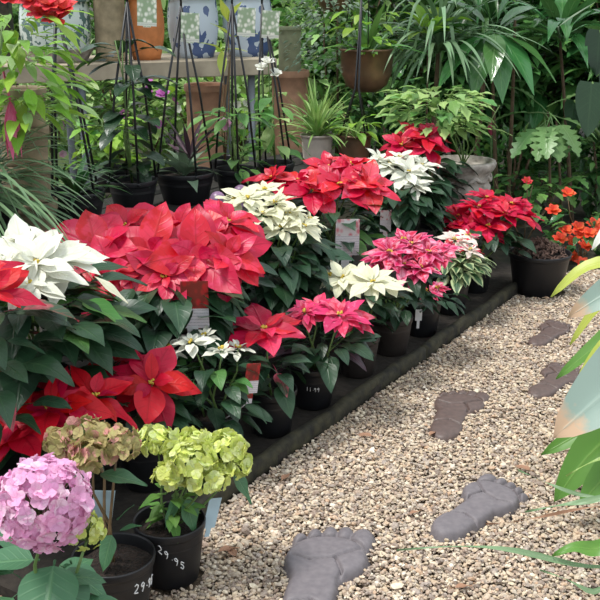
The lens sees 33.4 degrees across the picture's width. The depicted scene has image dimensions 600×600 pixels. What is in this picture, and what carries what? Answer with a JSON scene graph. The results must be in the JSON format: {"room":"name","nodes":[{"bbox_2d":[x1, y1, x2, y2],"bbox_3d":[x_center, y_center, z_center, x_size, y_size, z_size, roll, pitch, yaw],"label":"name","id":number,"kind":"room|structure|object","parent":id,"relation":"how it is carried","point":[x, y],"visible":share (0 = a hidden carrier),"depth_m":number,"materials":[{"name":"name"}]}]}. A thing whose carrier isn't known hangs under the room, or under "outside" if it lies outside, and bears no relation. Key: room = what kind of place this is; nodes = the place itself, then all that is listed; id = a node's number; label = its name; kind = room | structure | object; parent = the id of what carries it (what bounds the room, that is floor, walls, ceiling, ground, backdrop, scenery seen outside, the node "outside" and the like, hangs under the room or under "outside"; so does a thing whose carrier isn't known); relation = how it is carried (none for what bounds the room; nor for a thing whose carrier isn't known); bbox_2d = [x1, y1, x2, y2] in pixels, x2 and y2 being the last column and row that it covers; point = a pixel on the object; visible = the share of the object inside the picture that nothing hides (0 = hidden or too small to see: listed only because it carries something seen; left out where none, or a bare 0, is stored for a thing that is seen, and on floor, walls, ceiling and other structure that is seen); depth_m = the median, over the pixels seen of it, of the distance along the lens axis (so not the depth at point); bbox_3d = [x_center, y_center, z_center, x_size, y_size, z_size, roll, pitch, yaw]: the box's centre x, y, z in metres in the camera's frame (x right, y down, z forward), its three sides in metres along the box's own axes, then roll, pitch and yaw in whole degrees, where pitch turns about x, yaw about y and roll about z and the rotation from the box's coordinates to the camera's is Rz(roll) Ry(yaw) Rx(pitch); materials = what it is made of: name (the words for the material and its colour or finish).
{"room":"plant nursery","nodes":[
{"label":"plant nursery","id":0,"kind":"room"},
{"bbox_2d":[0,3,599,272],"bbox_3d":[0.000,-12.897,45.193,78.000,0.001,84.050,0,18,0],"label":"foliage","id":1,"kind":"object","parent":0,"point":[500,256],"depth_m":6.53,"materials":[{"name":"green plant"}]},
{"bbox_2d":[0,1,18,85],"bbox_3d":[0.500,-1.594,5.653,4.600,2.500,0.340,0,18,0],"label":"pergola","id":2,"kind":"object","parent":1,"relation":"on","point":[5,9],"visible":0.12,"depth_m":5.70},
{"bbox_2d":[279,0,382,77],"bbox_3d":[0.116,-2.006,5.582,0.441,1.471,0.658,-16,24,-41],"label":"shrub","id":3,"kind":"object","parent":2,"relation":"hanging from","point":[337,6],"visible":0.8,"depth_m":5.67,"materials":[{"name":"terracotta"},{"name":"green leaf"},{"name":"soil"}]},
{"bbox_2d":[317,0,350,11],"bbox_3d":[0.196,-1.733,5.745,0.226,0.150,0.226,0,18,0],"label":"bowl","id":4,"kind":"object","parent":3,"relation":"on","point":[322,4],"depth_m":5.70,"materials":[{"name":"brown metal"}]},
{"bbox_2d":[322,0,425,92],"bbox_3d":[0.413,-1.902,5.383,0.612,1.549,0.635,0,18,0],"label":"hanging plant","id":5,"kind":"object","parent":2,"relation":"hanging from","point":[372,77],"visible":0.91,"depth_m":5.51,"materials":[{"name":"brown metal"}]},
{"bbox_2d":[339,46,393,92],"bbox_3d":[0.374,-1.292,5.623,0.316,0.242,0.316,0,18,0],"label":"bowl","id":6,"kind":"object","parent":5,"relation":"on","point":[372,77],"depth_m":5.51,"materials":[{"name":"brown ceramic"}]},
{"bbox_2d":[0,40,129,186],"bbox_3d":[-1.674,-1.199,6.533,1.143,1.245,0.910,0,18,0],"label":"shrub","id":7,"kind":"object","parent":1,"relation":"on","point":[62,154],"visible":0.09,"depth_m":6.40,"materials":[{"name":"green plant"}]},
{"bbox_2d":[12,0,221,160],"bbox_3d":[-1.513,-2.041,7.753,1.909,2.106,1.186,-2,18,-5],"label":"shrub","id":8,"kind":"object","parent":1,"relation":"on","point":[15,7],"visible":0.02,"depth_m":7.71,"materials":[{"name":"green plant"}]},
{"bbox_2d":[49,50,186,197],"bbox_3d":[-1.167,-1.164,6.664,1.023,1.110,0.850,0,18,0],"label":"shrub","id":9,"kind":"object","parent":1,"relation":"on","point":[156,143],"visible":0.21,"depth_m":6.52,"materials":[{"name":"green plant"}]},
{"bbox_2d":[0,52,276,183],"bbox_3d":[-1.088,-0.772,5.455,1.841,1.055,0.594,-7,19,-21],"label":"table","id":10,"kind":"object","parent":1,"relation":"on","point":[205,67],"visible":0.37,"depth_m":5.21,"materials":[{"name":"grey wood"}]},
{"bbox_2d":[19,0,94,62],"bbox_3d":[-1.275,-1.485,5.076,0.484,0.532,0.464,-6,19,-18],"label":"planter","id":11,"kind":"object","parent":10,"relation":"on","point":[82,19],"visible":0.44,"depth_m":5.01,"materials":[{"name":"white and blue glazed ceramic"}]},
{"bbox_2d":[93,0,125,61],"bbox_3d":[-0.977,-1.416,5.142,0.170,0.360,0.170,0,18,0],"label":"planter","id":12,"kind":"object","parent":10,"relation":"on","point":[108,14],"visible":0.73,"depth_m":5.08,"materials":[{"name":"ceramic"}]},
{"bbox_2d":[128,0,163,59],"bbox_3d":[-0.824,-1.529,5.190,0.462,0.547,0.493,-6,19,-18],"label":"planter","id":13,"kind":"object","parent":10,"relation":"on","point":[154,35],"visible":0.53,"depth_m":5.17,"materials":[{"name":"orange ceramic"}]},
{"bbox_2d":[167,0,217,57],"bbox_3d":[-0.577,-1.580,5.348,0.477,0.549,0.477,-2,18,-7],"label":"planter","id":14,"kind":"object","parent":10,"relation":"on","point":[208,32],"visible":0.83,"depth_m":5.30,"materials":[{"name":"blue ceramic"}]},
{"bbox_2d":[222,0,271,56],"bbox_3d":[-0.289,-1.618,5.464,0.454,0.550,0.462,0,18,0],"label":"planter","id":15,"kind":"object","parent":10,"relation":"on","point":[250,44],"visible":0.58,"depth_m":5.41,"materials":[{"name":"blue ceramic"}]},
{"bbox_2d":[184,82,225,167],"bbox_3d":[-0.549,-0.845,5.976,0.260,0.876,0.260,0,18,0],"label":"terracotta pot","id":16,"kind":"object","parent":1,"relation":"on","point":[209,90],"visible":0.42,"depth_m":5.80,"materials":[{"name":"brown ceramic"}]},
{"bbox_2d":[141,28,278,166],"bbox_3d":[-0.524,-1.251,6.750,1.116,1.211,0.823,0,18,0],"label":"shrub","id":17,"kind":"object","parent":1,"relation":"on","point":[241,102],"visible":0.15,"depth_m":6.58,"materials":[{"name":"green plant"}]},
{"bbox_2d":[144,0,342,127],"bbox_3d":[-0.662,-2.724,9.220,2.483,2.621,1.381,-2,18,-5],"label":"shrub","id":18,"kind":"object","parent":1,"relation":"on","point":[279,5],"visible":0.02,"depth_m":9.15,"materials":[{"name":"green plant"}]},
{"bbox_2d":[145,0,350,162],"bbox_3d":[-0.522,-2.051,7.850,1.956,2.083,1.178,0,18,0],"label":"shrub","id":19,"kind":"object","parent":1,"relation":"on","point":[220,23],"visible":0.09,"depth_m":7.78,"materials":[{"name":"green plant"}]},
{"bbox_2d":[270,69,308,155],"bbox_3d":[-0.060,-0.896,6.012,0.230,0.952,0.230,0,18,0],"label":"terracotta pot","id":20,"kind":"object","parent":1,"relation":"on","point":[292,83],"visible":0.4,"depth_m":5.84,"materials":[{"name":"brown ceramic"}]},
{"bbox_2d":[279,26,301,71],"bbox_3d":[-0.060,-1.441,5.838,0.140,0.300,0.140,0,18,0],"label":"clay pot","id":21,"kind":"object","parent":20,"relation":"in","point":[286,32],"visible":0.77,"depth_m":5.78,"materials":[{"name":"green ceramic"}]},
{"bbox_2d":[242,0,423,155],"bbox_3d":[0.214,-1.695,7.025,1.370,1.884,0.942,0,18,0],"label":"shrub","id":22,"kind":"object","parent":1,"relation":"on","point":[322,93],"visible":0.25,"depth_m":6.87,"materials":[{"name":"green plant"}]},
{"bbox_2d":[269,0,443,123],"bbox_3d":[0.543,-2.814,9.311,2.524,2.631,1.364,-1,18,-2],"label":"shrub","id":23,"kind":"object","parent":1,"relation":"on","point":[332,72],"visible":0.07,"depth_m":9.23,"materials":[{"name":"green plant"}]},
{"bbox_2d":[320,56,443,209],"bbox_3d":[0.550,-1.061,6.480,0.918,1.015,0.632,0,18,0],"label":"shrub","id":24,"kind":"object","parent":1,"relation":"on","point":[371,95],"visible":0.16,"depth_m":6.43,"materials":[{"name":"green plant"}]},
{"bbox_2d":[310,0,552,174],"bbox_3d":[0.912,-1.767,7.221,1.832,1.995,1.283,0,18,0],"label":"shrub","id":25,"kind":"object","parent":1,"relation":"on","point":[461,78],"visible":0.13,"depth_m":7.06,"materials":[{"name":"green plant"}]},
{"bbox_2d":[400,2,472,171],"bbox_3d":[0.764,-1.032,5.823,0.458,1.347,0.395,0,18,0],"label":"leaf plant","id":26,"kind":"object","parent":1,"relation":"on","point":[420,11],"visible":0.59,"depth_m":5.64,"materials":[{"name":"green plant"}]},
{"bbox_2d":[338,0,546,180],"bbox_3d":[0.817,-1.141,5.854,1.189,1.536,1.132,0,18,0],"label":"leaf plant","id":27,"kind":"object","parent":1,"relation":"on","point":[444,40],"visible":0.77,"depth_m":5.62,"materials":[{"name":"green plant"}]},
{"bbox_2d":[374,84,512,250],"bbox_3d":[0.743,-0.673,5.329,0.722,0.941,0.694,0,18,0],"label":"potted plant","id":28,"kind":"object","parent":1,"relation":"on","point":[482,165],"visible":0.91,"depth_m":5.16,"materials":[{"name":"grey stone"},{"name":"green leaf"}]},
{"bbox_2d":[367,0,584,137],"bbox_3d":[1.695,-2.693,9.104,2.472,2.642,1.428,0,18,0],"label":"shrub","id":29,"kind":"object","parent":1,"relation":"on","point":[408,70],"visible":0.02,"depth_m":9.08,"materials":[{"name":"green plant"}]},
{"bbox_2d":[406,0,553,155],"bbox_3d":[1.162,-1.436,6.567,1.050,1.665,1.067,-12,21,-32],"label":"leaf plant","id":30,"kind":"object","parent":1,"relation":"on","point":[493,6],"visible":0.36,"depth_m":6.29,"materials":[{"name":"green plant"}]},
{"bbox_2d":[417,0,568,234],"bbox_3d":[1.080,-1.099,5.791,0.792,1.496,0.647,10,20,28],"label":"leaf plant","id":31,"kind":"object","parent":1,"relation":"on","point":[499,69],"visible":0.85,"depth_m":5.58,"materials":[{"name":"green plant"}]},
{"bbox_2d":[406,0,599,183],"bbox_3d":[1.760,-1.882,7.392,1.998,2.251,1.348,0,18,0],"label":"shrub","id":32,"kind":"object","parent":1,"relation":"on","point":[535,119],"visible":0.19,"depth_m":7.15,"materials":[{"name":"green plant"}]},
{"bbox_2d":[464,120,565,214],"bbox_3d":[1.373,-0.815,6.332,0.710,0.659,0.606,0,18,0],"label":"shrub","id":33,"kind":"object","parent":1,"relation":"on","point":[501,144],"visible":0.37,"depth_m":6.34,"materials":[{"name":"green plant"}]},
{"bbox_2d":[492,174,568,238],"bbox_3d":[1.290,-0.511,5.677,0.552,0.426,0.494,14,22,37],"label":"trailing creeper","id":34,"kind":"object","parent":1,"relation":"on","point":[541,197],"visible":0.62,"depth_m":5.58,"materials":[{"name":"green plant"}]},
{"bbox_2d":[492,87,596,239],"bbox_3d":[1.407,-0.751,5.701,0.641,0.888,0.472,0,18,0],"label":"philodendron","id":35,"kind":"object","parent":1,"relation":"on","point":[548,139],"visible":0.82,"depth_m":5.58,"materials":[{"name":"green plant"}]},
{"bbox_2d":[502,0,599,224],"bbox_3d":[1.545,-1.154,6.088,0.898,1.420,0.982,-17,24,-42],"label":"leaf plant","id":36,"kind":"object","parent":1,"relation":"on","point":[562,22],"visible":0.77,"depth_m":5.78,"materials":[{"name":"green plant"}]},
{"bbox_2d":[515,0,599,180],"bbox_3d":[2.489,-1.853,7.160,2.030,2.247,1.326,0,18,0],"label":"shrub","id":37,"kind":"object","parent":1,"relation":"on","point":[570,89],"visible":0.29,"depth_m":7.09,"materials":[{"name":"green plant"}]},
{"bbox_2d":[538,122,599,218],"bbox_3d":[1.911,-0.837,6.343,0.811,0.670,0.607,0,18,0],"label":"shrub","id":38,"kind":"object","parent":1,"relation":"on","point":[587,199],"visible":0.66,"depth_m":6.31,"materials":[{"name":"green plant"}]},
{"bbox_2d":[539,187,599,264],"bbox_3d":[1.536,-0.399,5.390,0.540,0.466,0.532,0,18,0],"label":"begonias","id":39,"kind":"object","parent":1,"relation":"on","point":[579,229],"visible":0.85,"depth_m":5.27,"materials":[{"name":"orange plant"}]},
{"bbox_2d":[545,203,560,214],"bbox_3d":[1.309,-0.470,5.172,0.084,0.046,0.073,0,18,0],"label":"flower","id":40,"kind":"object","parent":39,"relation":"on","point":[554,209],"depth_m":5.17,"materials":[{"name":"orange plant"}]},
{"bbox_2d":[552,231,567,242],"bbox_3d":[1.364,-0.328,5.241,0.088,0.051,0.061,6,19,19],"label":"flower","id":41,"kind":"object","parent":39,"relation":"on","point":[560,237],"depth_m":5.24,"materials":[{"name":"orange plant"}]},
{"bbox_2d":[564,29,599,136],"bbox_3d":[1.706,-0.891,5.598,0.446,1.199,0.404,0,18,0],"label":"leaf plant","id":42,"kind":"object","parent":1,"relation":"on","point":[585,108],"visible":0.96,"depth_m":5.39,"materials":[{"name":"green plant"}]},
{"bbox_2d":[149,278,599,599],"bbox_3d":[0.000,-11.377,40.456,80.000,0.001,96.000,0,18,0],"label":"ground","id":43,"kind":"structure","parent":0,"point":[197,582],"depth_m":2.83,"materials":[{"name":"beige gravel"}]},
{"bbox_2d":[0,452,116,599],"bbox_3d":[-0.522,0.580,1.979,0.323,0.592,0.332,0,18,0],"label":"hydrangea","id":44,"kind":"object","parent":43,"relation":"on","point":[38,483],"visible":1,"depth_m":1.88,"materials":[{"name":"pink plant"}]},
{"bbox_2d":[42,414,155,599],"bbox_3d":[-0.485,0.513,2.351,0.290,0.493,0.198,6,19,18],"label":"hydrangea","id":45,"kind":"object","parent":43,"relation":"on","point":[125,561],"visible":0.98,"depth_m":2.31,"materials":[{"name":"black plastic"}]},
{"bbox_2d":[71,532,155,599],"bbox_3d":[-0.441,0.676,2.387,0.198,0.160,0.198,0,18,0],"label":"pot","id":46,"kind":"object","parent":45,"relation":"on","point":[128,576],"depth_m":2.36,"materials":[{"name":"black plastic"}]},
{"bbox_2d":[133,423,252,590],"bbox_3d":[-0.266,0.511,2.510,0.303,0.400,0.254,0,18,0],"label":"hydrangea","id":47,"kind":"object","parent":43,"relation":"on","point":[175,527],"visible":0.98,"depth_m":2.45,"materials":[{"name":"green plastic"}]},
{"bbox_2d":[133,501,205,590],"bbox_3d":[-0.327,0.627,2.532,0.182,0.165,0.182,0,18,0],"label":"pot","id":48,"kind":"object","parent":47,"relation":"on","point":[176,565],"depth_m":2.48,"materials":[{"name":"black plastic"}]},
{"bbox_2d":[0,227,516,599],"bbox_3d":[-0.419,0.171,4.234,1.800,0.060,3.470,11,21,30],"label":"planting bed","id":49,"kind":"object","parent":43,"relation":"on","point":[501,275],"visible":0.12,"depth_m":3.35,"materials":[{"name":"soil"}]},
{"bbox_2d":[0,365,138,510],"bbox_3d":[-0.667,0.397,2.713,0.466,0.434,0.428,0,18,0],"label":"poinsettia","id":50,"kind":"object","parent":49,"relation":"on","point":[24,440],"visible":0.43,"depth_m":2.61,"materials":[{"name":"red plant"}]},
{"bbox_2d":[87,345,211,492],"bbox_3d":[-0.481,0.344,2.917,0.411,0.410,0.381,7,19,21],"label":"poinsettia","id":51,"kind":"object","parent":49,"relation":"on","point":[154,375],"visible":0.56,"depth_m":2.84,"materials":[{"name":"red plant"}]},
{"bbox_2d":[120,450,163,492],"bbox_3d":[-0.454,0.470,2.942,0.168,0.155,0.168,0,18,0],"label":"pot","id":52,"kind":"object","parent":51,"relation":"on","point":[142,467],"depth_m":2.88,"materials":[{"name":"black plastic"}]},
{"bbox_2d":[0,152,397,315],"bbox_3d":[-0.710,-0.068,4.027,0.668,0.520,3.550,11,21,30],"label":"bench","id":53,"kind":"object","parent":49,"relation":"on","point":[299,165],"visible":0.08,"depth_m":4.46,"materials":[{"name":"black"}]},
{"bbox_2d":[18,196,57,231],"bbox_3d":[-0.988,-0.301,3.682,0.196,0.135,0.196,0,18,0],"label":"terracotta pot","id":54,"kind":"object","parent":53,"relation":"on","point":[26,219],"visible":0.2,"depth_m":3.61,"materials":[{"name":"brown ceramic"}]},
{"bbox_2d":[0,161,51,203],"bbox_3d":[-0.997,-0.430,3.641,0.190,0.135,0.190,0,18,0],"label":"terracotta pot","id":55,"kind":"object","parent":54,"relation":"on","point":[23,182],"visible":0.3,"depth_m":3.58,"materials":[{"name":"brown ceramic"}]},
{"bbox_2d":[0,125,48,166],"bbox_3d":[-0.993,-0.558,3.600,0.184,0.135,0.184,0,18,0],"label":"terracotta pot","id":56,"kind":"object","parent":55,"relation":"on","point":[34,154],"visible":0.48,"depth_m":3.54,"materials":[{"name":"beige ceramic"}]},
{"bbox_2d":[0,85,46,128],"bbox_3d":[-0.988,-0.687,3.559,0.178,0.135,0.178,0,18,0],"label":"terracotta pot","id":57,"kind":"object","parent":56,"relation":"on","point":[36,122],"visible":0.27,"depth_m":3.52,"materials":[{"name":"brown ceramic"}]},
{"bbox_2d":[0,0,101,238],"bbox_3d":[-0.917,-0.567,3.286,0.533,0.883,0.510,-5,18,-16],"label":"plant","id":58,"kind":"object","parent":57,"relation":"on","point":[18,120],"visible":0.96,"depth_m":3.15,"materials":[{"name":"green plant"}]},
{"bbox_2d":[0,106,137,293],"bbox_3d":[-0.822,-0.300,3.274,0.685,0.635,0.713,-8,20,-25],"label":"grass","id":59,"kind":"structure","parent":53,"relation":"on","point":[41,210],"depth_m":3.30,"materials":[{"name":"green plant"}]},
{"bbox_2d":[48,23,131,225],"bbox_3d":[-0.839,-0.711,3.732,0.364,0.886,0.353,-13,22,-35],"label":"pot","id":60,"kind":"object","parent":53,"relation":"on","point":[96,201],"visible":0.65,"depth_m":3.75,"materials":[{"name":"black plastic"}]},
{"bbox_2d":[65,114,145,192],"bbox_3d":[-0.851,-0.657,4.463,0.354,0.337,0.360,9,20,26],"label":"potted shrub","id":61,"kind":"object","parent":53,"relation":"on","point":[117,142],"visible":0.33,"depth_m":4.41,"materials":[{"name":"green plant"}]},
{"bbox_2d":[91,162,129,192],"bbox_3d":[-0.849,-0.549,4.500,0.182,0.110,0.182,0,18,0],"label":"pot","id":62,"kind":"object","parent":61,"relation":"on","point":[115,165],"depth_m":4.44,"materials":[{"name":"black plastic"}]},
{"bbox_2d":[74,0,179,207],"bbox_3d":[-0.682,-0.796,3.973,0.406,0.901,0.322,-5,18,-15],"label":"climbing plant","id":63,"kind":"object","parent":53,"relation":"on","point":[140,182],"visible":0.94,"depth_m":3.97,"materials":[{"name":"green plant"}]},
{"bbox_2d":[151,0,229,204],"bbox_3d":[-0.479,-0.844,4.153,0.293,0.882,0.322,7,19,20],"label":"pot","id":64,"kind":"object","parent":53,"relation":"on","point":[185,182],"visible":0.93,"depth_m":4.18,"materials":[{"name":"black plastic"}]},
{"bbox_2d":[204,0,255,181],"bbox_3d":[-0.323,-0.958,4.600,0.270,0.828,0.143,0,18,0],"label":"leaf plant","id":65,"kind":"object","parent":53,"relation":"on","point":[225,11],"visible":0.49,"depth_m":4.56,"materials":[{"name":"green plant"}]},
{"bbox_2d":[186,0,280,197],"bbox_3d":[-0.289,-0.881,4.262,0.422,0.887,0.413,0,18,0],"label":"climbing plant","id":66,"kind":"object","parent":53,"relation":"on","point":[231,175],"visible":0.91,"depth_m":4.27,"materials":[{"name":"green plant"}]},
{"bbox_2d":[229,0,316,181],"bbox_3d":[-0.102,-0.932,4.428,0.362,0.884,0.399,-9,20,-25],"label":"climbing plant","id":67,"kind":"object","parent":53,"relation":"on","point":[269,20],"visible":0.8,"depth_m":4.38,"materials":[{"name":"green plant"}]},
{"bbox_2d":[274,78,366,164],"bbox_3d":[0.101,-0.921,5.117,0.574,0.443,0.574,-6,19,-18],"label":"spider plant","id":68,"kind":"object","parent":53,"relation":"on","point":[314,144],"visible":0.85,"depth_m":5.09,"materials":[{"name":"green plant"}]},
{"bbox_2d":[325,0,381,163],"bbox_3d":[0.270,-1.122,5.066,0.339,0.857,0.350,0,18,0],"label":"climbing plant","id":69,"kind":"object","parent":53,"relation":"on","point":[355,148],"visible":0.81,"depth_m":5.08,"materials":[{"name":"green plant"}]},
{"bbox_2d":[165,325,278,459],"bbox_3d":[-0.284,0.292,3.082,0.434,0.410,0.392,0,18,0],"label":"poinsettia","id":70,"kind":"object","parent":49,"relation":"on","point":[225,413],"visible":0.73,"depth_m":3.02,"materials":[{"name":"green plant"}]},
{"bbox_2d":[0,223,482,490],"bbox_3d":[-0.165,0.172,3.820,0.358,0.190,3.670,11,21,30],"label":"bench","id":71,"kind":"object","parent":49,"relation":"on","point":[11,463],"visible":0.09,"depth_m":3.55,"materials":[{"name":"black"}]},
{"bbox_2d":[0,260,78,442],"bbox_3d":[-0.818,0.175,2.546,0.480,0.579,0.483,14,23,38],"label":"poinsettia","id":72,"kind":"object","parent":71,"relation":"on","point":[28,304],"visible":0.75,"depth_m":2.50,"materials":[{"name":"plant"}]},
{"bbox_2d":[0,214,156,413],"bbox_3d":[-0.735,0.081,2.826,0.655,0.588,0.702,0,18,0],"label":"poinsettia","id":73,"kind":"object","parent":71,"relation":"on","point":[50,263],"visible":0.8,"depth_m":2.72,"materials":[{"name":"plant"}]},
{"bbox_2d":[45,198,279,369],"bbox_3d":[-0.450,-0.044,3.264,0.725,0.560,0.622,9,20,25],"label":"poinsettia","id":74,"kind":"object","parent":71,"relation":"on","point":[193,263],"visible":0.87,"depth_m":3.12,"materials":[{"name":"red plant"}]},
{"bbox_2d":[212,180,354,315],"bbox_3d":[-0.097,-0.187,3.806,0.600,0.502,0.592,6,19,19],"label":"poinsettia","id":75,"kind":"object","parent":71,"relation":"on","point":[300,276],"visible":0.69,"depth_m":3.67,"materials":[{"name":"plant"}]},
{"bbox_2d":[241,150,400,267],"bbox_3d":[0.123,-0.331,4.189,0.560,0.544,0.567,-11,21,-31],"label":"poinsettia","id":76,"kind":"object","parent":71,"relation":"on","point":[327,178],"visible":0.76,"depth_m":4.09,"materials":[{"name":"red plant"}]},
{"bbox_2d":[352,148,457,254],"bbox_3d":[0.456,-0.459,4.679,0.542,0.490,0.506,-7,19,-22],"label":"poinsettia","id":77,"kind":"object","parent":71,"relation":"on","point":[405,214],"visible":0.84,"depth_m":4.57,"materials":[{"name":"plant"}]},
{"bbox_2d":[375,120,477,229],"bbox_3d":[0.643,-0.628,5.109,0.545,0.550,0.471,0,18,0],"label":"poinsettia","id":78,"kind":"object","parent":71,"relation":"on","point":[397,142],"visible":0.59,"depth_m":5.00,"materials":[{"name":"red plant"}]},
{"bbox_2d":[209,303,312,438],"bbox_3d":[-0.118,0.245,3.218,0.345,0.417,0.339,0,18,0],"label":"poinsettia","id":79,"kind":"object","parent":49,"relation":"on","point":[261,328],"visible":0.8,"depth_m":3.18,"materials":[{"name":"red plant"}]},
{"bbox_2d":[251,378,296,438],"bbox_3d":[-0.093,0.360,3.288,0.168,0.155,0.168,0,18,0],"label":"pot","id":80,"kind":"object","parent":79,"relation":"on","point":[281,425],"depth_m":3.24,"materials":[{"name":"black plastic"}]},
{"bbox_2d":[268,292,380,410],"bbox_3d":[0.077,0.181,3.464,0.403,0.389,0.415,0,18,0],"label":"poinsettia","id":81,"kind":"object","parent":49,"relation":"on","point":[316,394],"visible":0.91,"depth_m":3.40,"materials":[{"name":"plant"}]},
{"bbox_2d":[289,354,332,410],"bbox_3d":[0.046,0.292,3.499,0.168,0.155,0.168,0,18,0],"label":"pot","id":82,"kind":"object","parent":81,"relation":"on","point":[314,395],"depth_m":3.44,"materials":[{"name":"black plastic"}]},
{"bbox_2d":[312,260,413,378],"bbox_3d":[0.231,0.071,3.732,0.373,0.435,0.377,0,18,0],"label":"poinsettia","id":83,"kind":"object","parent":49,"relation":"on","point":[355,280],"visible":0.69,"depth_m":3.67,"materials":[{"name":"white plant"}]},
{"bbox_2d":[337,329,379,378],"bbox_3d":[0.217,0.204,3.777,0.168,0.155,0.168,0,18,0],"label":"pot","id":84,"kind":"object","parent":83,"relation":"on","point":[352,370],"depth_m":3.73,"materials":[{"name":"black plastic"}]},
{"bbox_2d":[360,228,462,356],"bbox_3d":[0.410,-0.018,3.939,0.429,0.479,0.349,0,18,0],"label":"poinsettia","id":85,"kind":"object","parent":49,"relation":"on","point":[388,255],"visible":0.91,"depth_m":3.88,"materials":[{"name":"pink plant"}]},
{"bbox_2d":[371,310,412,356],"bbox_3d":[0.366,0.134,3.995,0.168,0.155,0.168,0,18,0],"label":"pot","id":86,"kind":"object","parent":85,"relation":"on","point":[395,344],"depth_m":3.94,"materials":[{"name":"brown plastic"}]},
{"bbox_2d":[394,280,470,337],"bbox_3d":[0.530,0.022,4.208,0.319,0.239,0.305,-9,20,-27],"label":"poinsettia","id":87,"kind":"object","parent":49,"relation":"on","point":[424,324],"visible":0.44,"depth_m":4.15,"materials":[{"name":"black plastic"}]},
{"bbox_2d":[433,229,495,315],"bbox_3d":[0.696,-0.123,4.445,0.347,0.372,0.383,4,18,11],"label":"poinsettia","id":88,"kind":"object","parent":49,"relation":"on","point":[458,281],"visible":0.65,"depth_m":4.37,"materials":[{"name":"plant"}]},
{"bbox_2d":[433,273,468,315],"bbox_3d":[0.676,-0.022,4.485,0.168,0.155,0.168,0,18,0],"label":"pot","id":89,"kind":"object","parent":88,"relation":"on","point":[463,290],"depth_m":4.43,"materials":[{"name":"black plastic"}]},
{"bbox_2d":[434,188,543,293],"bbox_3d":[0.879,-0.268,4.727,0.505,0.477,0.516,9,20,27],"label":"poinsettia","id":90,"kind":"object","parent":49,"relation":"on","point":[489,225],"visible":0.78,"depth_m":4.67,"materials":[{"name":"red plant"}]},
{"bbox_2d":[462,255,493,293],"bbox_3d":[0.838,-0.121,4.794,0.168,0.155,0.168,0,18,0],"label":"pot","id":91,"kind":"object","parent":90,"relation":"on","point":[474,288],"depth_m":4.75,"materials":[{"name":"black plastic"}]},
{"bbox_2d":[508,236,571,297],"bbox_3d":[1.163,-0.175,4.866,0.304,0.275,0.304,0,18,0],"label":"pot","id":92,"kind":"object","parent":49,"relation":"on","point":[539,275],"visible":0.89,"depth_m":4.78,"materials":[{"name":"black plastic"}]},
{"bbox_2d":[194,282,518,515],"bbox_3d":[0.420,0.253,3.913,0.045,0.079,3.140,11,21,30],"label":"edging","id":93,"kind":"object","parent":43,"relation":"on","point":[295,440],"visible":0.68,"depth_m":3.55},
{"bbox_2d":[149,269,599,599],"bbox_3d":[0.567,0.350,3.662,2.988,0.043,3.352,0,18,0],"label":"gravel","id":94,"kind":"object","parent":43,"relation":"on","point":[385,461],"visible":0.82,"depth_m":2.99,"materials":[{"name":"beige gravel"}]},
{"bbox_2d":[280,527,377,599],"bbox_3d":[0.048,0.714,2.518,0.253,0.060,0.603,4,18,12],"label":"stepping stone","id":95,"kind":"object","parent":94,"relation":"on","point":[317,563],"visible":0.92,"depth_m":2.57,"materials":[{"name":"grey stone"}]},
{"bbox_2d":[397,457,599,594],"bbox_3d":[0.562,0.553,2.384,0.621,0.429,0.278,5,18,14],"label":"lily","id":96,"kind":"object","parent":94,"relation":"on","point":[588,548],"visible":1,"depth_m":2.29,"materials":[{"name":"green plant"}]},
{"bbox_2d":[541,230,599,501],"bbox_3d":[0.977,0.189,2.940,0.498,0.827,0.842,3,18,11],"label":"plant","id":97,"kind":"object","parent":94,"relation":"on","point":[577,423],"visible":0.94,"depth_m":2.74,"materials":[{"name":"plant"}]},
{"bbox_2d":[427,390,489,442],"bbox_3d":[0.543,0.405,3.511,0.208,0.048,0.485,7,19,20],"label":"stepping stone","id":98,"kind":"object","parent":43,"relation":"on","point":[452,408],"visible":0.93,"depth_m":3.51,"materials":[{"name":"grey stone"}]},
{"bbox_2d":[428,474,529,547],"bbox_3d":[0.507,0.602,2.869,0.204,0.060,0.450,14,23,38],"label":"stepping stone","id":99,"kind":"object","parent":43,"relation":"on","point":[488,497],"visible":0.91,"depth_m":2.84,"materials":[{"name":"grey stone"}]},
{"bbox_2d":[527,319,572,348],"bbox_3d":[1.070,0.152,4.303,0.160,0.048,0.394,11,21,31],"label":"stepping stone","id":100,"kind":"object","parent":43,"relation":"on","point":[550,329],"visible":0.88,"depth_m":4.29,"materials":[{"name":"grey stone"}]},
{"bbox_2d":[527,362,579,403],"bbox_3d":[0.961,0.315,3.793,0.179,0.048,0.416,11,21,32],"label":"stepping stone","id":101,"kind":"object","parent":43,"relation":"on","point":[547,387],"visible":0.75,"depth_m":3.76,"materials":[{"name":"grey stone"}]},
{"bbox_2d":[404,294,442,337],"bbox_3d":[0.512,0.066,4.208,0.168,0.155,0.168,0,18,0],"label":"pot","id":102,"kind":"object","parent":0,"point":[428,325],"depth_m":4.15,"materials":[{"name":"black plastic"}]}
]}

